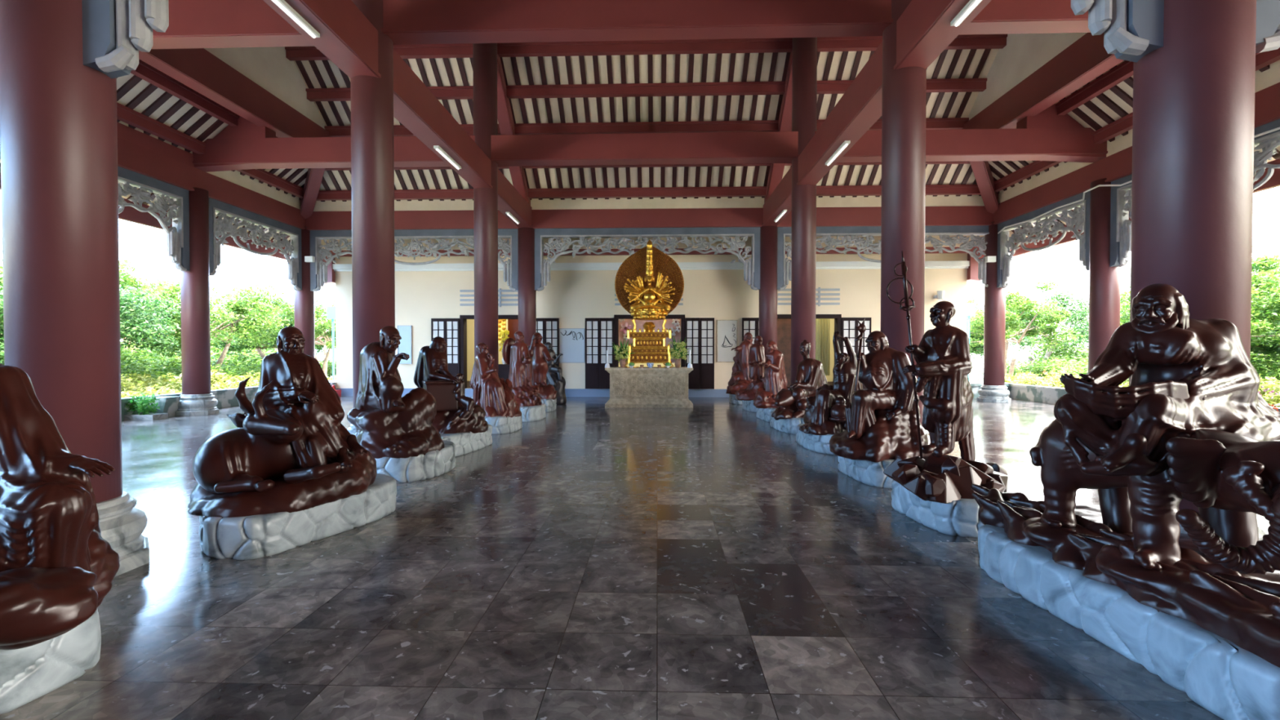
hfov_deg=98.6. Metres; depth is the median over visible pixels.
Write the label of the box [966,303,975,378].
sign board
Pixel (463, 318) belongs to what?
door frame
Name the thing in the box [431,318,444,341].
door leaf
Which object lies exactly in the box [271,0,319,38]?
lamp
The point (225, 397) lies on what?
wall
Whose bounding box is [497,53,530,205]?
rafter
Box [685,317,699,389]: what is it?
door leaf
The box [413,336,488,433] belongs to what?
statue
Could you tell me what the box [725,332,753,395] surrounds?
statue
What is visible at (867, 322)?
door leaf
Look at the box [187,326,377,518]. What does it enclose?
statue
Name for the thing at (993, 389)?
column
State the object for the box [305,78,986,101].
purlin
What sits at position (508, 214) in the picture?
lamp
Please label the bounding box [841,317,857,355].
door leaf
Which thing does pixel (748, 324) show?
door leaf
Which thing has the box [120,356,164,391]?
bush
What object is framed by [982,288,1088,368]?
tree
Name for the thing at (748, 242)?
ceiling
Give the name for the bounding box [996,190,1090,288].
carved frieze
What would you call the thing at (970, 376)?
floor
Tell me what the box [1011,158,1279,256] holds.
roof beam
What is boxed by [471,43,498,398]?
column
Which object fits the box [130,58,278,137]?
purlin
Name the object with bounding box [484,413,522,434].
plinth
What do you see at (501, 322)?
panel
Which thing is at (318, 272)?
carved frieze
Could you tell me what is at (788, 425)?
plinth
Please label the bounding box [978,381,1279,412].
wall
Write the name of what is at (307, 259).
lamp
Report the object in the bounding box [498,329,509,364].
flower vase
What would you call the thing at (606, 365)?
candlestick
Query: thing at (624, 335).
bloom
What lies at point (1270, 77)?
trim
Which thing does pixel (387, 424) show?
statue
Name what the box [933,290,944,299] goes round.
wall lamp
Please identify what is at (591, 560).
floor
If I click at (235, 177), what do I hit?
trim
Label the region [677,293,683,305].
air vent
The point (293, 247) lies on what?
carved frieze
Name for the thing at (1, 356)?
bush
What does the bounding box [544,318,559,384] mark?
door leaf
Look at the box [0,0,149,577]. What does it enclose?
column
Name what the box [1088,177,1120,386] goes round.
column
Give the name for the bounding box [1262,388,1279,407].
shrub
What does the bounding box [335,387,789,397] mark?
baseboard
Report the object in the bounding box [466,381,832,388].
floor
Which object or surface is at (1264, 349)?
tree
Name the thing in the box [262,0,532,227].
roof beam
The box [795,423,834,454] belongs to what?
plinth
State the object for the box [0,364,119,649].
statue
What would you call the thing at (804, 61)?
column
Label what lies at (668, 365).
bowl
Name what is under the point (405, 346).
wall picture
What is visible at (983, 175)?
rafter
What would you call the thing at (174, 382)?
shrub
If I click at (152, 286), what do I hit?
tree
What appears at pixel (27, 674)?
plinth
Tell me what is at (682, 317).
door frame
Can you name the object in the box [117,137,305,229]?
roof beam
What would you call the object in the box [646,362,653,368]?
bowl
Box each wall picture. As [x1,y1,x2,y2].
[397,325,412,364]
[559,328,585,363]
[716,320,737,362]
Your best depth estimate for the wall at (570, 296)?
19.32 m
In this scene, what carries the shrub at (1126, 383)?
on the floor
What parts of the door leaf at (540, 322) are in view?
pane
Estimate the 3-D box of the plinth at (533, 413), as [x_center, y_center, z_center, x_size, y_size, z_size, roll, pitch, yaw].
[-2.623,1.230,13.068,0.693,0.330,1.192,0,1,-2]
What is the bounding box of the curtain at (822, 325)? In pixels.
[815,318,830,375]
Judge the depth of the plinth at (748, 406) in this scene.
14.67 m
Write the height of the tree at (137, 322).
4.096 m
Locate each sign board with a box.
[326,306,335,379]
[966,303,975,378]
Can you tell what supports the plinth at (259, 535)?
on the floor at (591, 560)
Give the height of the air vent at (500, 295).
0.631 m
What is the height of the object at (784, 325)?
2.930 m
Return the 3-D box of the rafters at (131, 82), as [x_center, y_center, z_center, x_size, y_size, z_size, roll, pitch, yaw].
[-11.156,-5.212,11.055,3.535,2.912,16.690,0,1,2]
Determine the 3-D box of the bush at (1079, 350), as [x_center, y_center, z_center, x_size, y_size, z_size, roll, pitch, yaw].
[30.120,-0.367,33.639,10.656,3.082,9.737,1,1,38]
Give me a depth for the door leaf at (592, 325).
19.27 m
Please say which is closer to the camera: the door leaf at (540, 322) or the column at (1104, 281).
the column at (1104, 281)
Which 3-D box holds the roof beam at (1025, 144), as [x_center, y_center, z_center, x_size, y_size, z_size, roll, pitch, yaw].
[-0.046,-5.204,13.598,22.550,0.620,0.470,0,1,2]
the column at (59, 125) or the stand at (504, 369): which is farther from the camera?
the stand at (504, 369)
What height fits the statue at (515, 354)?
1.786 m
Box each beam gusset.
[194,115,275,172]
[1016,103,1106,162]
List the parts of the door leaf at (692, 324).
pane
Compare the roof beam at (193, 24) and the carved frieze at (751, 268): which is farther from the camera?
the carved frieze at (751, 268)
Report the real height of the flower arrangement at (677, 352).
0.917 m
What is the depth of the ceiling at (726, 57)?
15.18 m
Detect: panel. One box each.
[116,121,199,169]
[497,319,506,342]
[507,319,518,341]
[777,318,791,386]
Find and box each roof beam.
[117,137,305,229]
[138,48,330,137]
[151,0,1090,48]
[192,127,1107,168]
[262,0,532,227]
[305,205,993,230]
[328,246,1011,257]
[762,0,991,226]
[963,32,1124,128]
[993,82,1279,224]
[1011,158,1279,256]
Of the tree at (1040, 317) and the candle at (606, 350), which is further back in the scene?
the tree at (1040, 317)
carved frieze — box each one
[0,142,190,271]
[0,162,290,260]
[208,197,302,290]
[310,228,518,292]
[534,226,760,291]
[777,225,989,290]
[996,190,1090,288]
[1109,119,1279,266]
[1255,0,1279,53]
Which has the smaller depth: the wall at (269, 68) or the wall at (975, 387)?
the wall at (269, 68)
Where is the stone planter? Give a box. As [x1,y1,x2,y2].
[146,396,180,416]
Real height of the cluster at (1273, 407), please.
0.930 m
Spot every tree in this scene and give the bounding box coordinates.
[0,250,166,348]
[0,275,180,363]
[119,257,180,355]
[126,283,292,375]
[209,296,328,351]
[210,299,335,359]
[266,299,335,376]
[966,280,1083,377]
[966,311,1017,359]
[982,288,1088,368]
[1120,269,1279,348]
[1120,286,1279,361]
[1251,244,1279,360]
[1253,299,1279,328]
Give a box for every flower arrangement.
[611,337,634,367]
[666,335,689,368]
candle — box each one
[606,350,608,363]
[688,350,690,363]
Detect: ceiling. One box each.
[0,48,1279,240]
[320,231,1013,250]
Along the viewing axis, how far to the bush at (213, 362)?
24.63 m
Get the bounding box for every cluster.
[1040,370,1068,387]
[1053,364,1075,374]
[1257,385,1278,399]
[1268,403,1279,412]
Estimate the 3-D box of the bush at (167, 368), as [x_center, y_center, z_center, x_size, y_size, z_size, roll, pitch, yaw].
[-17.915,0.629,20.794,5.328,1.541,4.869,0,1,29]
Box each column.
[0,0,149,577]
[174,186,218,416]
[293,226,315,357]
[346,0,395,434]
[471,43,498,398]
[517,225,536,346]
[759,223,777,371]
[791,37,817,389]
[880,0,930,441]
[976,221,1011,402]
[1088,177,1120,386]
[1128,0,1266,540]
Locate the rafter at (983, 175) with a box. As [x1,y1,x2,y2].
[969,160,998,213]
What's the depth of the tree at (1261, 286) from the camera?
15.27 m
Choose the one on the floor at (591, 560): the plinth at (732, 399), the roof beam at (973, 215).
the plinth at (732, 399)
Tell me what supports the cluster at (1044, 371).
on the floor
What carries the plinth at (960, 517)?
on the floor at (591, 560)
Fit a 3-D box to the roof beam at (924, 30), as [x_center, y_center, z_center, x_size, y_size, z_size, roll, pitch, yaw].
[3.931,-4.509,10.738,0.450,0.680,14.150,0,1,2]
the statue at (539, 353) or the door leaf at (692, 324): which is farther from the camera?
the door leaf at (692, 324)
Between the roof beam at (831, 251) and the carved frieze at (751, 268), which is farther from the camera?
the roof beam at (831, 251)
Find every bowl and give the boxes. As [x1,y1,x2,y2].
[628,362,635,368]
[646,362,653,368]
[665,362,671,368]
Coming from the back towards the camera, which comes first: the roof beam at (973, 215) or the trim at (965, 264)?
the trim at (965, 264)
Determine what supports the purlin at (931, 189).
on the rafter at (775, 172)
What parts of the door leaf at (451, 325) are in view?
pane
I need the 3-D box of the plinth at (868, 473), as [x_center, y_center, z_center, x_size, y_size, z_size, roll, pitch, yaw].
[3.199,1.335,7.004,1.104,0.310,1.288,0,1,2]
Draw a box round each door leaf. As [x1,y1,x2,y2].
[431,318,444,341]
[444,318,459,377]
[536,318,544,344]
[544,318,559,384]
[585,318,599,388]
[599,318,613,388]
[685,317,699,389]
[699,317,714,389]
[742,317,756,343]
[756,317,759,335]
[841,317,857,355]
[856,317,871,389]
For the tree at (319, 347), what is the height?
4.416 m
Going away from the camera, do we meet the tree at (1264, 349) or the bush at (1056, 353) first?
the tree at (1264, 349)
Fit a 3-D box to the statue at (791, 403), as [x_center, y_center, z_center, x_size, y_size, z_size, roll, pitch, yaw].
[3.284,0.386,11.035,1.511,1.589,0.757,0,1,-21]
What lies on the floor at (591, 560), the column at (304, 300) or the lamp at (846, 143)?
the column at (304, 300)
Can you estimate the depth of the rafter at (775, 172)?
15.28 m
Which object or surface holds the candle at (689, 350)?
on the candlestick at (690, 365)
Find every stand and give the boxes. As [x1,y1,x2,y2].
[498,364,510,379]
[624,319,673,368]
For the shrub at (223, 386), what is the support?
on the floor
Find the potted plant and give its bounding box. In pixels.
[122,392,168,420]
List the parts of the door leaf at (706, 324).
pane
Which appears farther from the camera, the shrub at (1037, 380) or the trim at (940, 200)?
the shrub at (1037, 380)
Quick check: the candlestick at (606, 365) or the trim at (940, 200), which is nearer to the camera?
the candlestick at (606, 365)
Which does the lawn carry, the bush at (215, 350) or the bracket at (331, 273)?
the bush at (215, 350)
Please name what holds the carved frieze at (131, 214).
attached to the ceiling
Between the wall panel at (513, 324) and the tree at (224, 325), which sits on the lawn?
the tree at (224, 325)
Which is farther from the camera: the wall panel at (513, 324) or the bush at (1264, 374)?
the wall panel at (513, 324)
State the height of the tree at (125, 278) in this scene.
5.195 m
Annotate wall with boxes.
[120,379,336,420]
[204,46,325,128]
[329,382,336,388]
[335,253,967,389]
[968,32,1086,119]
[969,382,1009,398]
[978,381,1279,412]
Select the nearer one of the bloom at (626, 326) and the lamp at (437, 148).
the lamp at (437, 148)
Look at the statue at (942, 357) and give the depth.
5.02 m
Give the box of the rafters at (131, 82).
[0,75,307,241]
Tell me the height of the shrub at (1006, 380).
1.004 m
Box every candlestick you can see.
[604,350,609,368]
[687,350,692,368]
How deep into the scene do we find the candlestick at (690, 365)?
15.66 m
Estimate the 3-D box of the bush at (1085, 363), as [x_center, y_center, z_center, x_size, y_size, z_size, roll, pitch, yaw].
[18.536,0.632,20.620,5.328,1.541,4.869,0,1,11]
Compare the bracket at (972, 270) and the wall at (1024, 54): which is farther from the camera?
the bracket at (972, 270)
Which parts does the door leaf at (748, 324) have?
pane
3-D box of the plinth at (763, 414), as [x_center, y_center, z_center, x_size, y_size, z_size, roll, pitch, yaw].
[3.352,1.241,12.992,1.051,0.310,1.289,0,1,-1]
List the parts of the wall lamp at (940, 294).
lamp shade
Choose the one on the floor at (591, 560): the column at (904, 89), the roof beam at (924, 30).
the column at (904, 89)
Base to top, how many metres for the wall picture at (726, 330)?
1.479 m
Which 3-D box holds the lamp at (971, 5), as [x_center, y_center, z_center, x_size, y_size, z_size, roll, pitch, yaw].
[3.804,-4.056,6.071,0.100,0.079,1.240,0,1,2]
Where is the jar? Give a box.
[828,396,845,422]
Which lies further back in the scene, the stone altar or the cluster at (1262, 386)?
the stone altar
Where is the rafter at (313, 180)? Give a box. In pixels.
[300,168,324,218]
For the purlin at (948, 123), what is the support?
on the rafter at (504, 116)
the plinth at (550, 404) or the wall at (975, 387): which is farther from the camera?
the wall at (975, 387)
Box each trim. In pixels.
[119,120,300,209]
[313,195,984,211]
[332,260,969,271]
[998,60,1279,203]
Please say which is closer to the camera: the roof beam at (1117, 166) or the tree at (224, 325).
the roof beam at (1117, 166)
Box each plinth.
[0,608,101,714]
[199,473,396,559]
[374,440,455,483]
[440,424,492,456]
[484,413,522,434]
[520,403,546,422]
[541,398,556,412]
[728,394,742,404]
[742,400,756,412]
[755,407,776,422]
[769,411,804,434]
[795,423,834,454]
[837,456,894,488]
[890,480,1017,537]
[977,524,1279,719]
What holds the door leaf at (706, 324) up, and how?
in the wall at (570, 296)
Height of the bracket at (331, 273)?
1.100 m
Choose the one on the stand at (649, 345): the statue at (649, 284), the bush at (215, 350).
the statue at (649, 284)
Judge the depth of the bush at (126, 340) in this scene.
25.14 m
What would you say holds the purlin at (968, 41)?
on the rafter at (504, 116)
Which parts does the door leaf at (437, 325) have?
pane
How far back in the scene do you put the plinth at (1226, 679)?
2.77 m
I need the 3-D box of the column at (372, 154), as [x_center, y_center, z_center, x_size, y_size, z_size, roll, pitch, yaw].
[-4.021,-3.394,8.278,0.868,9.727,0.868,-1,1,-43]
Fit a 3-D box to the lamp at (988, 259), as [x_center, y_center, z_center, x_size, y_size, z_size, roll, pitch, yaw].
[10.972,-3.154,17.262,0.260,0.180,0.210,0,1,2]
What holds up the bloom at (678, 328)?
attached to the bloom at (673, 331)
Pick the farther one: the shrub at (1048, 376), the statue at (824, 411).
the shrub at (1048, 376)
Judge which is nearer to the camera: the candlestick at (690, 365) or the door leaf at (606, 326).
the candlestick at (690, 365)
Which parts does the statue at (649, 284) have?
lotus seat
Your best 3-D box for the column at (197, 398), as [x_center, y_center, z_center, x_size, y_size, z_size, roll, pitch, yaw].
[-11.315,-1.470,14.011,0.868,5.700,0.868,-1,1,-43]
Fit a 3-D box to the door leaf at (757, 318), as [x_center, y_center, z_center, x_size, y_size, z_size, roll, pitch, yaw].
[4.300,-0.227,19.078,0.497,2.475,0.060,0,1,2]
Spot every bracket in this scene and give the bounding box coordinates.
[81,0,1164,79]
[321,256,335,284]
[967,253,984,281]
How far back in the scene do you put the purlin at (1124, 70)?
11.93 m
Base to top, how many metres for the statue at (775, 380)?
1.549 m
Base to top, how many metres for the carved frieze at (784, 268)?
2.029 m
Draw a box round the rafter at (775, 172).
[764,49,792,203]
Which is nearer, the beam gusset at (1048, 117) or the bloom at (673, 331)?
the beam gusset at (1048, 117)
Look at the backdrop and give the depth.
19.83 m
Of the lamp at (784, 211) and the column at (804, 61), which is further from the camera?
the lamp at (784, 211)
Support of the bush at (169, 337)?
on the lawn
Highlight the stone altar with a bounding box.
[604,366,693,408]
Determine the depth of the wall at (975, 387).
18.77 m
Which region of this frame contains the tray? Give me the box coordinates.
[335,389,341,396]
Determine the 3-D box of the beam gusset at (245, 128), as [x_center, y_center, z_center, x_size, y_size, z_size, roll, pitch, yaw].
[-10.316,-5.719,13.913,2.000,1.800,0.380,0,1,2]
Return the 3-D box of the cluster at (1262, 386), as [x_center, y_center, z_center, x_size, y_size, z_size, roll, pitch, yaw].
[9.974,1.011,8.858,0.599,1.205,0.903,0,1,2]
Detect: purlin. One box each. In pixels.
[116,102,303,198]
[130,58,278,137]
[284,34,1007,60]
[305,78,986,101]
[316,184,980,200]
[324,117,968,137]
[324,161,969,170]
[994,47,1279,192]
[1055,60,1133,115]
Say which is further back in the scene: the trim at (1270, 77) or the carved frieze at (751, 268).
the carved frieze at (751, 268)
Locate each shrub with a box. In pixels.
[120,372,182,395]
[120,373,144,393]
[120,382,174,397]
[138,387,182,395]
[210,369,260,388]
[210,377,259,390]
[982,370,1038,383]
[1007,372,1064,386]
[1039,376,1079,387]
[1043,369,1080,381]
[1119,379,1128,386]
[1257,373,1279,397]
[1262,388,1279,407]
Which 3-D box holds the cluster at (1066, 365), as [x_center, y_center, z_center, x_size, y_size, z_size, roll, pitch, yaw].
[13.210,0.814,17.163,0.493,1.337,0.725,0,1,2]
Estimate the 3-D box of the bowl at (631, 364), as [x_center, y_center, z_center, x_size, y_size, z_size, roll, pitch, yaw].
[-0.238,0.142,15.739,0.190,0.165,0.190,0,1,2]
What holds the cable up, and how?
attached to the carved frieze at (1080, 219)
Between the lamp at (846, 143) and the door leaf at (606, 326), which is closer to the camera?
the lamp at (846, 143)
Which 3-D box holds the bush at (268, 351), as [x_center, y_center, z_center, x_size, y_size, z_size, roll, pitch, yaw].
[-27.627,-0.456,39.289,9.737,3.082,10.656,0,1,-25]
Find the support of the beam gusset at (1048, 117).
on the roof beam at (1117, 166)
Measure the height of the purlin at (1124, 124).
0.265 m
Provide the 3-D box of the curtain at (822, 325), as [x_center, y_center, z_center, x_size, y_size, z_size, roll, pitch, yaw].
[6.559,-0.484,20.039,0.700,2.080,0.080,0,1,2]
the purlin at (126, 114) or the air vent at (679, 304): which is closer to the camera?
the purlin at (126, 114)
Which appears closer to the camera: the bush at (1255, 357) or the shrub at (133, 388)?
the shrub at (133, 388)
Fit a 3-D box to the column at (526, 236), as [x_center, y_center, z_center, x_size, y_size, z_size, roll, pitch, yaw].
[-3.713,-1.534,18.104,0.868,5.700,0.868,0,1,2]
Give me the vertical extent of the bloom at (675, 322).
0.306 m
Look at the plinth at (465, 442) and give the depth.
8.64 m
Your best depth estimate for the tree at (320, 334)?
25.02 m
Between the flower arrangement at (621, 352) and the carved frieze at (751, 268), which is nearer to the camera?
the flower arrangement at (621, 352)
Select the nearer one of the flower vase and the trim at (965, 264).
the trim at (965, 264)
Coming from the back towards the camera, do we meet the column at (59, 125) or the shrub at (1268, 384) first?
the shrub at (1268, 384)
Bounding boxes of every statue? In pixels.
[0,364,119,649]
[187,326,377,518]
[346,325,444,458]
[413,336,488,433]
[469,342,521,417]
[502,331,542,406]
[528,332,557,399]
[544,342,566,404]
[614,239,684,320]
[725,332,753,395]
[735,335,764,400]
[753,340,787,408]
[771,339,827,420]
[799,330,862,435]
[829,318,933,462]
[883,250,1008,503]
[970,283,1279,667]
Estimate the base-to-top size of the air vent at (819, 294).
0.620 m
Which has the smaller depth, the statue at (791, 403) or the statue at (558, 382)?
the statue at (791, 403)
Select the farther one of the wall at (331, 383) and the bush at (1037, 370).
the bush at (1037, 370)
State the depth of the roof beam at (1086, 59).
12.11 m
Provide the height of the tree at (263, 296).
4.996 m
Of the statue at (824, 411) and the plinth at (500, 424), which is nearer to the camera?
the statue at (824, 411)
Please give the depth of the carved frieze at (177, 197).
13.14 m
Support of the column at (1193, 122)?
on the floor at (591, 560)
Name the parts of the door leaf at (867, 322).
pane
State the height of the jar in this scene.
0.394 m
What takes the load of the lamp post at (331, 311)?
on the floor
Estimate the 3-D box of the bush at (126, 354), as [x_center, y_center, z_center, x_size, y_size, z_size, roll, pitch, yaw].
[-23.086,0.197,22.995,7.303,2.312,7.992,0,1,-7]
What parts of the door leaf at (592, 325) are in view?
pane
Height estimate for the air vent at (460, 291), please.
0.548 m
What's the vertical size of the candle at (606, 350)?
0.380 m
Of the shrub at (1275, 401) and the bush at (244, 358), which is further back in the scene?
the bush at (244, 358)
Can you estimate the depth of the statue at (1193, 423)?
2.92 m
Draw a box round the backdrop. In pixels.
[618,319,680,363]
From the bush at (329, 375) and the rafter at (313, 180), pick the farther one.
the bush at (329, 375)
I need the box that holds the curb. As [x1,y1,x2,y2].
[124,413,168,420]
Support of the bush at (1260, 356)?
on the lawn
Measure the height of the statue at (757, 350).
1.736 m
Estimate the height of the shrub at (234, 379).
1.186 m
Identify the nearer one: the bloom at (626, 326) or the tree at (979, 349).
the bloom at (626, 326)
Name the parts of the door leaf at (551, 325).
pane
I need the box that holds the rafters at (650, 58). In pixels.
[295,48,991,201]
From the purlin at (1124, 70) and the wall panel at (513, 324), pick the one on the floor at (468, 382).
the wall panel at (513, 324)
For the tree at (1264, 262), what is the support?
on the lawn
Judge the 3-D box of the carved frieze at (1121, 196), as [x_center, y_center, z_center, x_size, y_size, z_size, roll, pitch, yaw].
[11.143,-3.151,10.542,0.250,2.029,4.930,0,1,2]
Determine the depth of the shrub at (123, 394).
14.74 m
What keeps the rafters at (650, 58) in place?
attached to the ceiling at (726, 57)
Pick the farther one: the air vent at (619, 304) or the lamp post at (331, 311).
the lamp post at (331, 311)
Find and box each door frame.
[459,315,518,388]
[613,314,684,366]
[777,314,841,353]
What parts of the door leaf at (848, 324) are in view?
pane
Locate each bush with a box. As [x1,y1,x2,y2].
[0,339,133,357]
[0,349,4,364]
[120,337,248,361]
[120,342,181,373]
[120,355,256,391]
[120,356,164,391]
[121,341,267,381]
[171,342,322,373]
[180,355,261,378]
[212,338,323,363]
[317,355,336,377]
[973,355,1088,380]
[1010,342,1088,371]
[1026,342,1088,362]
[1047,356,1128,384]
[1250,348,1279,380]
[1250,351,1279,374]
[1250,359,1279,385]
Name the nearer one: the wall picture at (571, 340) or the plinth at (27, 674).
the plinth at (27, 674)
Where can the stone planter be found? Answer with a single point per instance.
(169, 405)
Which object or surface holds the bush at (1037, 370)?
on the lawn
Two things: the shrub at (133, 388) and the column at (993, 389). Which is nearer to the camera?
the shrub at (133, 388)
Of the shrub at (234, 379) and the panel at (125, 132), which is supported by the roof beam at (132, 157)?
the panel at (125, 132)
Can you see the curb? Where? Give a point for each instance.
(134, 416)
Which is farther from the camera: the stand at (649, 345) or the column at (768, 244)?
the column at (768, 244)
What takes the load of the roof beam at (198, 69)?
on the beam gusset at (245, 128)
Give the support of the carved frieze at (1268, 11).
attached to the roof beam
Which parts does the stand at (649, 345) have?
support post, support post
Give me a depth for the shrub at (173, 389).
15.56 m
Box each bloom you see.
[619,321,631,333]
[622,333,630,340]
[667,327,675,337]
[671,319,679,326]
[675,325,680,332]
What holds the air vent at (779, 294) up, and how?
in the wall at (570, 296)
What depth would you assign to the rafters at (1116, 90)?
12.52 m
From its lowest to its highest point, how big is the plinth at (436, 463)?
0.330 m
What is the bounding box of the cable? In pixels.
[997,127,1279,233]
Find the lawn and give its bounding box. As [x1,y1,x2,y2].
[319,361,1035,382]
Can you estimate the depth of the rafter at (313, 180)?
17.28 m
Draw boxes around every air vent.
[459,289,474,306]
[497,288,518,306]
[614,290,621,305]
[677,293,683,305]
[777,288,791,305]
[815,287,839,306]
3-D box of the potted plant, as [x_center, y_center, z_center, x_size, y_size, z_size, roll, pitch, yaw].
[-11.781,1.079,12.982,1.058,0.634,0.643,0,1,2]
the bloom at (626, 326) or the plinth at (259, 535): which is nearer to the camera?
the plinth at (259, 535)
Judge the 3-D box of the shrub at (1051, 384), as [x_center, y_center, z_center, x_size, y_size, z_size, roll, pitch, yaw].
[14.812,0.994,18.385,2.002,0.912,2.091,0,1,0]
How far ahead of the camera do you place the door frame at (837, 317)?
19.01 m
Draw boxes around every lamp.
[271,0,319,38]
[304,256,315,262]
[433,145,461,169]
[505,212,519,224]
[773,209,786,222]
[825,140,850,165]
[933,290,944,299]
[950,0,982,26]
[985,256,995,262]
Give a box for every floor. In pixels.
[0,395,1270,719]
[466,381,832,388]
[968,375,983,378]
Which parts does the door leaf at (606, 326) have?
pane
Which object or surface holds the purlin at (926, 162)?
on the rafter at (504, 116)
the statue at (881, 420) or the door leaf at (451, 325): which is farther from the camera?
the door leaf at (451, 325)
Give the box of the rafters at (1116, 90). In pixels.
[988,60,1279,236]
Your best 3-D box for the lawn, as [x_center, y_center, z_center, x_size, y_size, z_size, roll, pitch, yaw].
[0.863,1.418,27.512,180.000,0.200,135.000,0,1,2]
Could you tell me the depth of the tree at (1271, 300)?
16.71 m
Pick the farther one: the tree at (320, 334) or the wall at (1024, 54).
the tree at (320, 334)
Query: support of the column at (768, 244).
on the floor at (591, 560)

